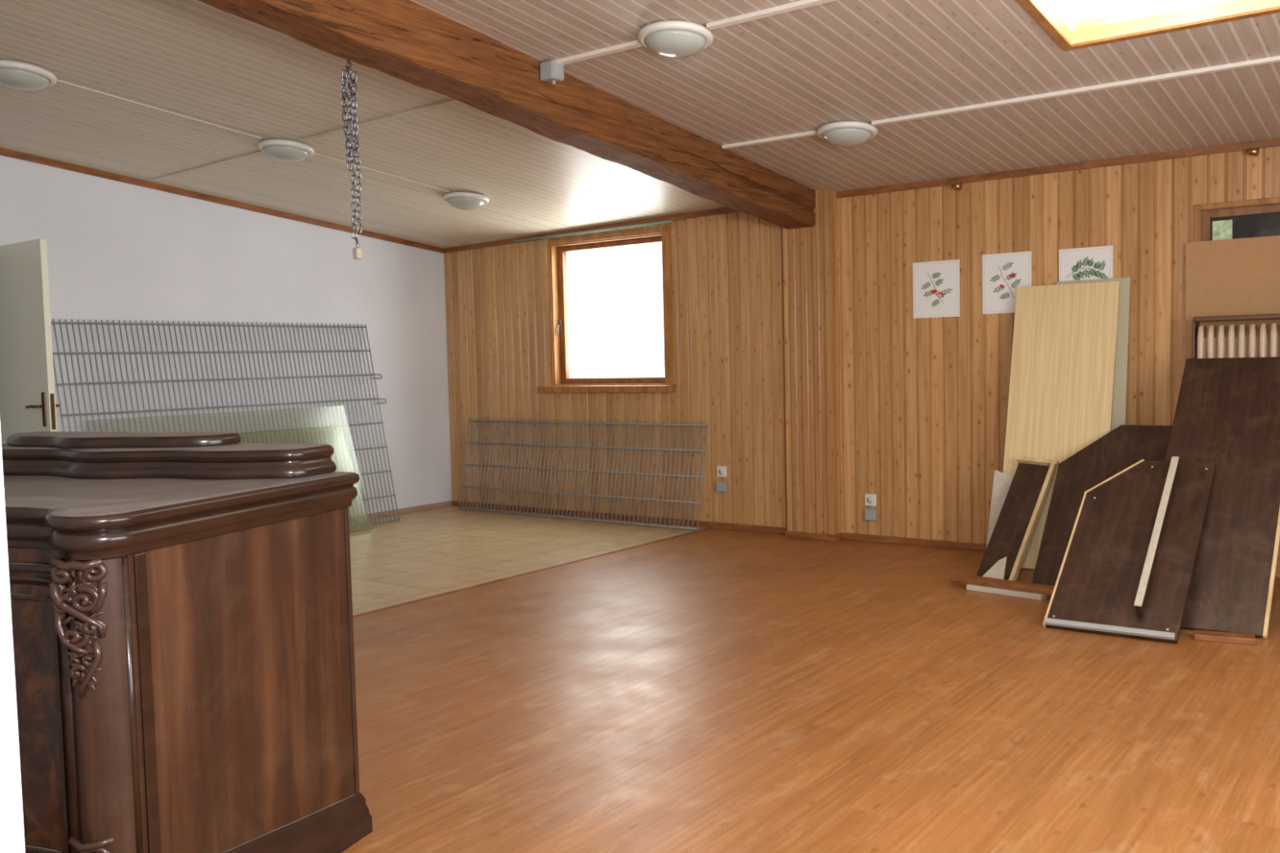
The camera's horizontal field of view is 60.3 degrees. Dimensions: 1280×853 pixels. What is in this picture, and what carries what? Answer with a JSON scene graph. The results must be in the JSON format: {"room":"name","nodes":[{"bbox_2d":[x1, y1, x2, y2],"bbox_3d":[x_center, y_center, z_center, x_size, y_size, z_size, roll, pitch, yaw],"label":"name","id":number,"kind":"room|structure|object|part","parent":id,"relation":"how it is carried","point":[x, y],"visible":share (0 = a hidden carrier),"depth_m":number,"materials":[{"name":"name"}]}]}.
{"room":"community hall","nodes":[
{"label":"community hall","id":0,"kind":"room"},
{"bbox_2d":[0,426,25,852],"bbox_3d":[-2.621,-0.431,2.385,9.500,3.500,0.150,1,4,37],"label":"wall","id":1,"kind":"structure","parent":0,"point":[11,820],"depth_m":0.98,"materials":[{"name":"white paint"}]},
{"bbox_2d":[0,155,452,516],"bbox_3d":[-4.185,-0.732,8.056,0.200,3.500,7.700,1,4,37],"label":"wall","id":2,"kind":"structure","parent":0,"point":[117,251],"depth_m":9.06,"materials":[{"name":"white paint"}]},
{"bbox_2d":[0,238,60,444],"bbox_3d":[-4.083,-0.072,7.280,0.853,2.250,0.174,1,4,37],"label":"door","id":3,"kind":"structure","parent":2,"relation":"in","point":[28,404],"depth_m":7.14,"materials":[{"name":"white wood"}]},
{"bbox_3d":[-3.877,-0.127,7.049,0.130,0.023,0.059,1,4,37],"label":"handle lever","id":4,"kind":"part","parent":3,"relation":"part of","materials":[{"name":"gold metal"}]},
{"bbox_3d":[-3.812,-0.109,7.044,0.040,0.220,0.008,1,4,37],"label":"handle plate","id":5,"kind":"part","parent":3,"relation":"part of","materials":[{"name":"gold metal"}]},
{"bbox_2d":[0,147,443,253],"bbox_3d":[-4.123,-1.871,7.921,0.021,0.781,7.300,1,4,37],"label":"trim","id":6,"kind":"structure","parent":2,"relation":"attached to","point":[3,152],"depth_m":8.73,"materials":[{"name":"brown wood"}]},
{"bbox_2d":[348,501,451,522],"bbox_3d":[-3.143,0.897,9.317,0.014,0.050,4.200,1,4,37],"label":"baseboard","id":7,"kind":"structure","parent":2,"relation":"attached to","point":[441,504],"depth_m":10.53,"materials":[{"name":"wood"}]},
{"bbox_2d":[0,0,1279,248],"bbox_3d":[-0.409,-1.916,5.139,9.700,0.985,7.700,1,4,37],"label":"ceiling","id":8,"kind":"structure","parent":0,"point":[811,68],"depth_m":6.23,"materials":[{"name":"white wood"}]},
{"bbox_2d":[0,59,57,91],"bbox_3d":[-3.374,-1.897,5.992,0.363,0.114,0.363,-2,3,-8],"label":"ceiling lamp","id":9,"kind":"object","parent":8,"relation":"attached to","point":[16,75],"visible":1,"depth_m":5.91,"materials":[{"name":"white glass"}]},
{"bbox_3d":[-3.376,-1.873,5.990,0.302,0.063,0.302,1,-1,37],"label":"lamp shade","id":10,"kind":"part","parent":9,"relation":"part of","materials":[{"name":"white glass"}]},
{"bbox_2d":[56,79,262,139],"bbox_3d":[-2.869,-1.905,6.668,0.040,0.142,1.300,1,4,37],"label":"batten","id":11,"kind":"object","parent":8,"relation":"attached to","point":[60,82],"visible":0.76,"depth_m":6.60,"materials":[{"name":"white plastic"}]},
{"bbox_2d":[150,151,265,182],"bbox_3d":[-3.104,-1.868,7.910,1.470,0.046,0.040,1,4,37],"label":"batten","id":12,"kind":"object","parent":8,"relation":"attached to","point":[259,153],"visible":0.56,"depth_m":7.88,"materials":[{"name":"white plastic"}]},
{"bbox_2d":[257,138,315,162],"bbox_3d":[-2.359,-1.831,7.353,0.363,0.114,0.363,-2,3,-8],"label":"ceiling lamp","id":13,"kind":"object","parent":8,"relation":"attached to","point":[283,150],"visible":1,"depth_m":7.25,"materials":[{"name":"white glass"}]},
{"bbox_3d":[-2.362,-1.807,7.350,0.302,0.063,0.302,1,-1,37],"label":"lamp shade","id":14,"kind":"part","parent":13,"relation":"part of","materials":[{"name":"white glass"}]},
{"bbox_2d":[299,98,460,142],"bbox_3d":[-1.422,-1.878,6.626,1.980,0.057,0.040,1,4,37],"label":"batten","id":15,"kind":"object","parent":8,"relation":"attached to","point":[453,100],"visible":0.56,"depth_m":6.70,"materials":[{"name":"white plastic"}]},
{"bbox_2d":[313,152,448,192],"bbox_3d":[-1.867,-1.840,8.012,0.040,0.138,1.260,1,4,37],"label":"batten","id":16,"kind":"object","parent":8,"relation":"attached to","point":[317,154],"visible":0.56,"depth_m":7.99,"materials":[{"name":"white plastic"}]},
{"bbox_2d":[442,191,489,209],"bbox_3d":[-1.367,-1.768,8.667,0.363,0.114,0.363,-2,3,-8],"label":"ceiling lamp","id":17,"kind":"object","parent":8,"relation":"attached to","point":[460,200],"visible":1,"depth_m":8.56,"materials":[{"name":"white glass"}]},
{"bbox_3d":[-1.369,-1.744,8.665,0.302,0.063,0.302,1,-1,37],"label":"lamp shade","id":18,"kind":"part","parent":17,"relation":"part of","materials":[{"name":"white glass"}]},
{"bbox_2d":[198,0,815,229],"bbox_3d":[-0.844,-1.785,5.465,0.276,0.999,7.057,1,4,36],"label":"ceiling beam","id":19,"kind":"structure","parent":8,"relation":"attached to","point":[410,42],"depth_m":5.63,"materials":[{"name":"brown wood"}]},
{"bbox_2d":[341,59,362,259],"bbox_3d":[-1.324,-1.235,5.062,0.074,0.925,0.064,-3,4,-28],"label":"chain","id":20,"kind":"object","parent":19,"relation":"hanging from","point":[357,252],"visible":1,"depth_m":5.05,"materials":[{"name":"metal"}]},
{"bbox_2d":[539,60,564,84],"bbox_3d":[-0.454,-1.825,5.699,0.093,0.110,0.090,1,4,37],"label":"junction box","id":21,"kind":"object","parent":19,"relation":"attached to","point":[552,72],"visible":1,"depth_m":5.67,"materials":[{"name":"grey plastic"}]},
{"bbox_3d":[-0.420,-1.835,5.673,0.008,0.080,0.080,1,4,37],"label":"box lid","id":22,"kind":"part","parent":21,"relation":"part of","materials":[{"name":"grey plastic"}]},
{"bbox_2d":[553,39,643,65],"bbox_3d":[-0.230,-1.874,5.540,0.610,0.025,0.040,1,4,37],"label":"duct","id":23,"kind":"object","parent":8,"relation":"attached to","point":[633,44],"visible":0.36,"depth_m":5.51,"materials":[{"name":"white plastic"}]},
{"bbox_2d":[637,20,713,57],"bbox_3d":[0.169,-1.830,5.248,0.363,0.115,0.363,-2,3,-8],"label":"ceiling lamp","id":24,"kind":"object","parent":8,"relation":"attached to","point":[666,38],"visible":1,"depth_m":5.15,"materials":[{"name":"white glass"}]},
{"bbox_3d":[0.167,-1.806,5.246,0.302,0.063,0.302,1,-1,37],"label":"lamp shade","id":25,"kind":"part","parent":24,"relation":"part of","materials":[{"name":"white glass"}]},
{"bbox_2d":[721,129,817,149],"bbox_3d":[0.810,-1.807,6.947,0.675,0.024,0.035,1,4,37],"label":"duct","id":26,"kind":"object","parent":8,"relation":"attached to","point":[809,133],"visible":0.89,"depth_m":6.92,"materials":[{"name":"white plastic"}]},
{"bbox_2d":[706,0,836,30],"bbox_3d":[1.946,-1.829,3.916,4.060,0.025,0.040,1,4,37],"label":"duct","id":27,"kind":"object","parent":8,"relation":"attached to","point":[801,4],"visible":1,"depth_m":4.94,"materials":[{"name":"white plastic"}]},
{"bbox_2d":[816,120,877,146],"bbox_3d":[1.254,-1.760,6.669,0.363,0.114,0.363,-2,3,-8],"label":"ceiling lamp","id":28,"kind":"object","parent":8,"relation":"attached to","point":[843,133],"visible":1,"depth_m":6.57,"materials":[{"name":"white glass"}]},
{"bbox_3d":[1.252,-1.736,6.667,0.302,0.063,0.302,1,-1,37],"label":"lamp shade","id":29,"kind":"part","parent":28,"relation":"part of","materials":[{"name":"white glass"}]},
{"bbox_2d":[871,55,1279,125],"bbox_3d":[2.998,-1.761,5.314,4.045,0.024,0.035,1,4,37],"label":"duct","id":30,"kind":"object","parent":8,"relation":"attached to","point":[1270,60],"visible":1,"depth_m":5.79,"materials":[{"name":"white plastic"}]},
{"bbox_2d":[1017,0,1279,51],"bbox_3d":[2.095,-1.847,4.416,1.120,0.199,1.290,1,4,37],"label":"window","id":31,"kind":"structure","parent":8,"relation":"attached to","point":[1073,24],"depth_m":4.95,"materials":[{"name":"brown wood"}]},
{"bbox_3d":[2.094,-1.884,4.414,1.060,0.124,1.230,1,4,37],"label":"milky panel","id":32,"kind":"part","parent":31,"relation":"part of","materials":[{"name":"white glass"}]},
{"bbox_2d":[342,505,1279,852],"bbox_3d":[-1.846,1.200,5.141,11.900,0.120,9.800,1,4,37],"label":"floor","id":33,"kind":"structure","parent":0,"point":[713,690],"depth_m":4.42,"materials":[{"name":"brown wood"}]},
{"bbox_2d":[1,431,372,852],"bbox_3d":[-1.657,0.650,3.105,1.438,1.212,0.956,0,4,21],"label":"cabinet","id":34,"kind":"object","parent":33,"relation":"on","point":[181,604],"visible":0.98,"depth_m":2.75,"materials":[{"name":"brown wood"}]},
{"bbox_3d":[-1.568,0.719,2.674,0.426,0.634,0.031,0,4,15],"label":"door moulding","id":35,"kind":"part","parent":34,"relation":"part of","materials":[{"name":"brown wood"}]},
{"bbox_3d":[-1.565,0.719,2.684,0.475,0.680,0.041,0,4,17],"label":"cabinet door","id":36,"kind":"part","parent":34,"relation":"part of","materials":[{"name":"brown wood"}]},
{"bbox_3d":[-1.667,0.218,3.080,1.438,0.107,0.956,0,4,21],"label":"moulding","id":37,"kind":"part","parent":34,"relation":"part of","materials":[{"name":"brown wood"}]},
{"bbox_3d":[-1.644,1.150,3.136,1.432,0.210,0.952,0,4,21],"label":"moulding","id":38,"kind":"part","parent":34,"relation":"part of","materials":[{"name":"brown wood"}]},
{"bbox_2d":[50,319,399,528],"bbox_3d":[-3.168,0.045,8.920,0.381,1.793,2.922,1,4,37],"label":"mesh panel","id":39,"kind":"object","parent":33,"relation":"on","point":[53,322],"visible":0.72,"depth_m":8.97,"materials":[{"name":"grey metal"}]},
{"bbox_2d":[352,527,712,617],"bbox_3d":[-1.586,1.066,6.238,0.030,0.004,7.280,1,4,37],"label":"trim","id":40,"kind":"structure","parent":33,"relation":"on","point":[622,549],"depth_m":7.25,"materials":[{"name":"brown wood"}]},
{"bbox_2d":[457,417,708,530],"bbox_3d":[-0.598,0.385,9.858,2.771,0.880,0.205,1,4,37],"label":"mesh panel","id":41,"kind":"object","parent":33,"relation":"on","point":[469,420],"visible":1,"depth_m":9.77,"materials":[{"name":"grey metal"}]},
{"bbox_2d":[982,556,1006,579],"bbox_3d":[2.141,0.871,6.677,0.160,0.157,0.143,1,4,37],"label":"wedge","id":42,"kind":"object","parent":33,"relation":"on","point":[997,571],"visible":0.64,"depth_m":6.66,"materials":[{"name":"white wood"}]},
{"bbox_2d":[986,470,1013,548],"bbox_3d":[2.344,0.604,7.184,0.132,0.626,0.168,2,5,45],"label":"board","id":43,"kind":"object","parent":33,"relation":"on","point":[1002,482],"visible":0.4,"depth_m":7.21,"materials":[{"name":"white wood"}]},
{"bbox_2d":[966,584,1047,600],"bbox_3d":[2.120,0.956,6.384,0.080,0.030,0.460,-5,5,-44],"label":"batten","id":44,"kind":"object","parent":33,"relation":"on","point":[1017,593],"visible":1,"depth_m":6.34,"materials":[{"name":"beige wood"}]},
{"bbox_2d":[949,573,1054,595],"bbox_3d":[2.157,0.921,6.398,0.740,0.035,0.100,2,5,45],"label":"plank","id":45,"kind":"object","parent":44,"relation":"on","point":[959,578],"visible":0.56,"depth_m":6.40,"materials":[{"name":"brown wood"}]},
{"bbox_2d":[976,456,1058,581],"bbox_3d":[2.363,0.581,6.890,0.263,0.736,0.666,2,5,43],"label":"board","id":46,"kind":"object","parent":33,"relation":"on","point":[1014,529],"visible":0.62,"depth_m":6.90,"materials":[{"name":"brown laminate"}]},
{"bbox_2d":[1003,280,1119,569],"bbox_3d":[2.709,-0.010,7.147,0.655,1.837,0.461,1,4,37],"label":"board","id":47,"kind":"object","parent":33,"relation":"on","point":[1064,343],"visible":0.56,"depth_m":7.17,"materials":[{"name":"laminate"}]},
{"bbox_2d":[1056,277,1130,431],"bbox_3d":[2.915,-0.027,7.170,0.460,1.860,0.268,1,4,37],"label":"board","id":48,"kind":"object","parent":33,"relation":"on","point":[1120,386],"visible":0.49,"depth_m":7.07,"materials":[{"name":"beige wood"}]},
{"bbox_2d":[1031,425,1172,586],"bbox_3d":[2.833,0.478,6.556,0.760,0.928,0.784,1,4,37],"label":"board","id":49,"kind":"object","parent":33,"relation":"on","point":[1125,446],"visible":0.43,"depth_m":6.72,"materials":[{"name":"brown laminate"}]},
{"bbox_2d":[1042,456,1216,644],"bbox_3d":[2.578,0.591,5.770,0.624,0.811,1.033,1,4,37],"label":"board","id":50,"kind":"object","parent":33,"relation":"on","point":[1126,570],"visible":1,"depth_m":5.70,"materials":[{"name":"brown laminate"}]},
{"bbox_2d":[1164,356,1279,639],"bbox_3d":[3.139,0.304,5.939,0.603,1.334,1.366,1,4,37],"label":"board","id":51,"kind":"object","parent":33,"relation":"on","point":[1227,415],"visible":0.78,"depth_m":5.87,"materials":[{"name":"brown laminate"}]},
{"bbox_2d":[1193,630,1256,644],"bbox_3d":[2.791,1.007,5.261,0.260,0.030,0.100,0,4,27],"label":"wooden offcut","id":52,"kind":"object","parent":33,"relation":"on","point":[1199,635],"visible":1,"depth_m":5.23,"materials":[{"name":"brown wood"}]},
{"bbox_2d":[1185,235,1279,577],"bbox_3d":[3.910,-0.112,6.569,1.200,2.055,0.012,1,4,37],"label":"board","id":53,"kind":"object","parent":33,"relation":"on","point":[1237,276],"visible":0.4,"depth_m":6.72,"materials":[{"name":"brown wood"}]},
{"bbox_2d":[1191,313,1279,358],"bbox_3d":[3.965,0.134,6.387,1.355,1.585,0.243,1,4,37],"label":"radiator","id":54,"kind":"object","parent":33,"relation":"on","point":[1211,344],"visible":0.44,"depth_m":6.54,"materials":[{"name":"beige metal"}]},
{"bbox_2d":[782,188,841,534],"bbox_3d":[1.321,-0.465,8.449,0.396,2.660,0.140,1,4,37],"label":"wall pillar","id":55,"kind":"structure","parent":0,"point":[811,265],"depth_m":8.38,"materials":[{"name":"brown wood"}]},
{"bbox_2d":[785,530,842,541],"bbox_3d":[1.339,0.839,8.506,0.429,0.050,0.128,1,4,37],"label":"baseboard","id":56,"kind":"structure","parent":55,"relation":"attached to","point":[826,537],"depth_m":8.43,"materials":[{"name":"brown wood"}]},
{"bbox_2d":[444,146,1279,544],"bbox_3d":[1.864,-0.511,8.240,9.320,2.750,0.200,1,4,37],"label":"wall","id":57,"kind":"structure","parent":0,"point":[924,402],"depth_m":8.27,"materials":[{"name":"brown wood"}]},
{"bbox_2d":[443,206,737,253],"bbox_3d":[-0.385,-1.739,9.688,3.863,0.129,0.019,1,4,37],"label":"trim","id":58,"kind":"structure","parent":57,"relation":"attached to","point":[722,210],"depth_m":9.61,"materials":[{"name":"brown wood"}]},
{"bbox_2d":[514,219,675,392],"bbox_3d":[-0.357,-1.023,9.815,1.780,1.431,0.275,1,4,37],"label":"window","id":59,"kind":"structure","parent":57,"relation":"in","point":[557,249],"depth_m":9.78,"materials":[{"name":"brown wood"}]},
{"bbox_3d":[-0.730,-0.927,10.112,0.024,0.100,0.014,1,4,37],"label":"latch plate","id":60,"kind":"part","parent":59,"relation":"part of","materials":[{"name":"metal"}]},
{"bbox_3d":[-0.437,-1.712,9.688,1.780,0.037,0.054,1,4,37],"label":"curtain rail","id":61,"kind":"part","parent":59,"relation":"part of","materials":[{"name":"brown wood"}]},
{"bbox_3d":[-0.295,-0.333,9.741,1.490,0.058,0.145,1,4,37],"label":"sill","id":62,"kind":"part","parent":59,"relation":"part of","materials":[{"name":"brown wood"}]},
{"bbox_3d":[-0.234,-1.009,9.777,1.231,1.254,0.050,1,4,37],"label":"sash","id":63,"kind":"part","parent":59,"relation":"part of","materials":[{"name":"brown wood"}]},
{"bbox_2d":[452,500,787,533],"bbox_3d":[-0.324,0.798,9.840,3.863,0.050,0.019,1,4,37],"label":"baseboard","id":64,"kind":"structure","parent":57,"relation":"attached to","point":[701,523],"depth_m":9.55,"materials":[{"name":"brown wood"}]},
{"bbox_2d":[716,466,727,477],"bbox_3d":[0.672,0.370,9.059,0.090,0.090,0.027,1,4,37],"label":"wall outlet","id":65,"kind":"object","parent":57,"relation":"attached to","point":[722,471],"visible":1,"depth_m":9.04,"materials":[{"name":"white plastic"}]},
{"bbox_2d":[718,468,724,475],"bbox_3d":[0.666,0.371,9.050,0.052,0.052,0.004,1,4,37],"label":"socket","id":66,"kind":"object","parent":65,"relation":"attached to","point":[721,471],"depth_m":9.05,"materials":[{"name":"white plastic"}]},
{"bbox_2d":[716,480,728,493],"bbox_3d":[0.672,0.496,9.054,0.090,0.090,0.050,1,4,37],"label":"box","id":67,"kind":"object","parent":57,"relation":"attached to","point":[722,486],"visible":1,"depth_m":9.03,"materials":[{"name":"grey plastic"}]},
{"bbox_3d":[0.660,0.497,9.038,0.076,0.076,0.010,1,4,37],"label":"hinged lid","id":68,"kind":"part","parent":67,"relation":"part of","materials":[{"name":"grey plastic"}]},
{"bbox_2d":[864,493,876,506],"bbox_3d":[1.733,0.552,8.278,0.090,0.090,0.027,1,4,37],"label":"wall outlet","id":69,"kind":"object","parent":57,"relation":"attached to","point":[870,499],"visible":1,"depth_m":8.27,"materials":[{"name":"white plastic"}]},
{"bbox_2d":[866,496,873,503],"bbox_3d":[1.727,0.553,8.270,0.052,0.052,0.004,1,4,37],"label":"socket","id":70,"kind":"object","parent":69,"relation":"attached to","point":[869,499],"depth_m":8.27,"materials":[{"name":"white plastic"}]},
{"bbox_2d":[864,508,877,520],"bbox_3d":[1.733,0.663,8.273,0.090,0.090,0.050,1,4,37],"label":"box","id":71,"kind":"object","parent":57,"relation":"attached to","point":[870,514],"visible":1,"depth_m":8.25,"materials":[{"name":"grey plastic"}]},
{"bbox_2d":[840,532,986,551],"bbox_3d":[3.552,0.879,6.946,5.021,0.050,0.019,1,4,37],"label":"baseboard","id":72,"kind":"structure","parent":57,"relation":"attached to","point":[873,538],"depth_m":8.08,"materials":[{"name":"brown wood"}]},
{"bbox_2d":[912,259,959,318],"bbox_3d":[2.118,-0.982,7.882,0.345,0.400,0.011,1,4,37],"label":"poster","id":73,"kind":"object","parent":57,"relation":"attached to","point":[935,284],"visible":1,"depth_m":7.88,"materials":[{"name":"white paper"}]},
{"bbox_2d":[921,271,952,306],"bbox_3d":[2.121,-0.981,7.874,0.234,0.248,0.002,1,4,37],"label":"print","id":74,"kind":"object","parent":73,"relation":"attached to","point":[936,286],"depth_m":7.87,"materials":[{"name":"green paper"}]},
{"bbox_2d":[951,182,962,190],"bbox_3d":[2.212,-1.672,7.685,0.070,0.056,0.087,1,4,37],"label":"spotlight","id":75,"kind":"object","parent":57,"relation":"attached to","point":[957,186],"visible":1,"depth_m":7.66,"materials":[{"name":"gold metal"}]},
{"bbox_2d":[982,251,1031,314],"bbox_3d":[2.522,-0.987,7.579,0.335,0.410,0.011,1,4,37],"label":"poster","id":76,"kind":"object","parent":57,"relation":"attached to","point":[1002,273],"visible":1,"depth_m":7.59,"materials":[{"name":"white paper"}]},
{"bbox_2d":[990,262,1020,299],"bbox_3d":[2.513,-1.002,7.579,0.214,0.258,0.002,1,4,37],"label":"print","id":77,"kind":"object","parent":76,"relation":"attached to","point":[1005,277],"depth_m":7.58,"materials":[{"name":"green paper"}]},
{"bbox_2d":[835,137,1279,198],"bbox_3d":[3.491,-1.701,6.792,5.021,0.047,0.019,1,4,37],"label":"trim","id":78,"kind":"structure","parent":57,"relation":"attached to","point":[1273,142],"depth_m":7.27,"materials":[{"name":"brown wood"}]},
{"bbox_2d":[1058,245,1112,281],"bbox_3d":[2.940,-0.975,7.269,0.340,0.410,0.010,1,4,37],"label":"poster","id":79,"kind":"object","parent":57,"relation":"attached to","point":[1095,262],"visible":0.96,"depth_m":7.26,"materials":[{"name":"white paper"}]},
{"bbox_2d":[1066,256,1108,280],"bbox_3d":[2.946,-1.032,7.254,0.268,0.177,0.001,1,4,37],"label":"print","id":80,"kind":"object","parent":79,"relation":"attached to","point":[1077,268],"depth_m":7.26},
{"bbox_2d":[1193,196,1279,241],"bbox_3d":[3.952,-1.187,6.525,1.205,0.365,0.080,1,4,37],"label":"window","id":81,"kind":"structure","parent":57,"relation":"in","point":[1262,220],"depth_m":6.75,"materials":[{"name":"brown wood"}]},
{"bbox_3d":[3.600,-1.183,6.810,0.110,0.180,0.004,1,4,37],"label":"garden pane","id":82,"kind":"part","parent":81,"relation":"part of","materials":[{"name":"green glass"}]},
{"bbox_3d":[3.969,-1.181,6.544,1.040,0.210,0.010,1,4,37],"label":"glass","id":83,"kind":"part","parent":81,"relation":"part of","materials":[{"name":"black glass"}]},
{"bbox_2d":[1245,146,1259,155],"bbox_3d":[3.670,-1.642,6.596,0.070,0.056,0.087,1,4,37],"label":"spotlight","id":84,"kind":"object","parent":57,"relation":"attached to","point":[1251,151],"visible":1,"depth_m":6.57,"materials":[{"name":"gold metal"}]}
]}

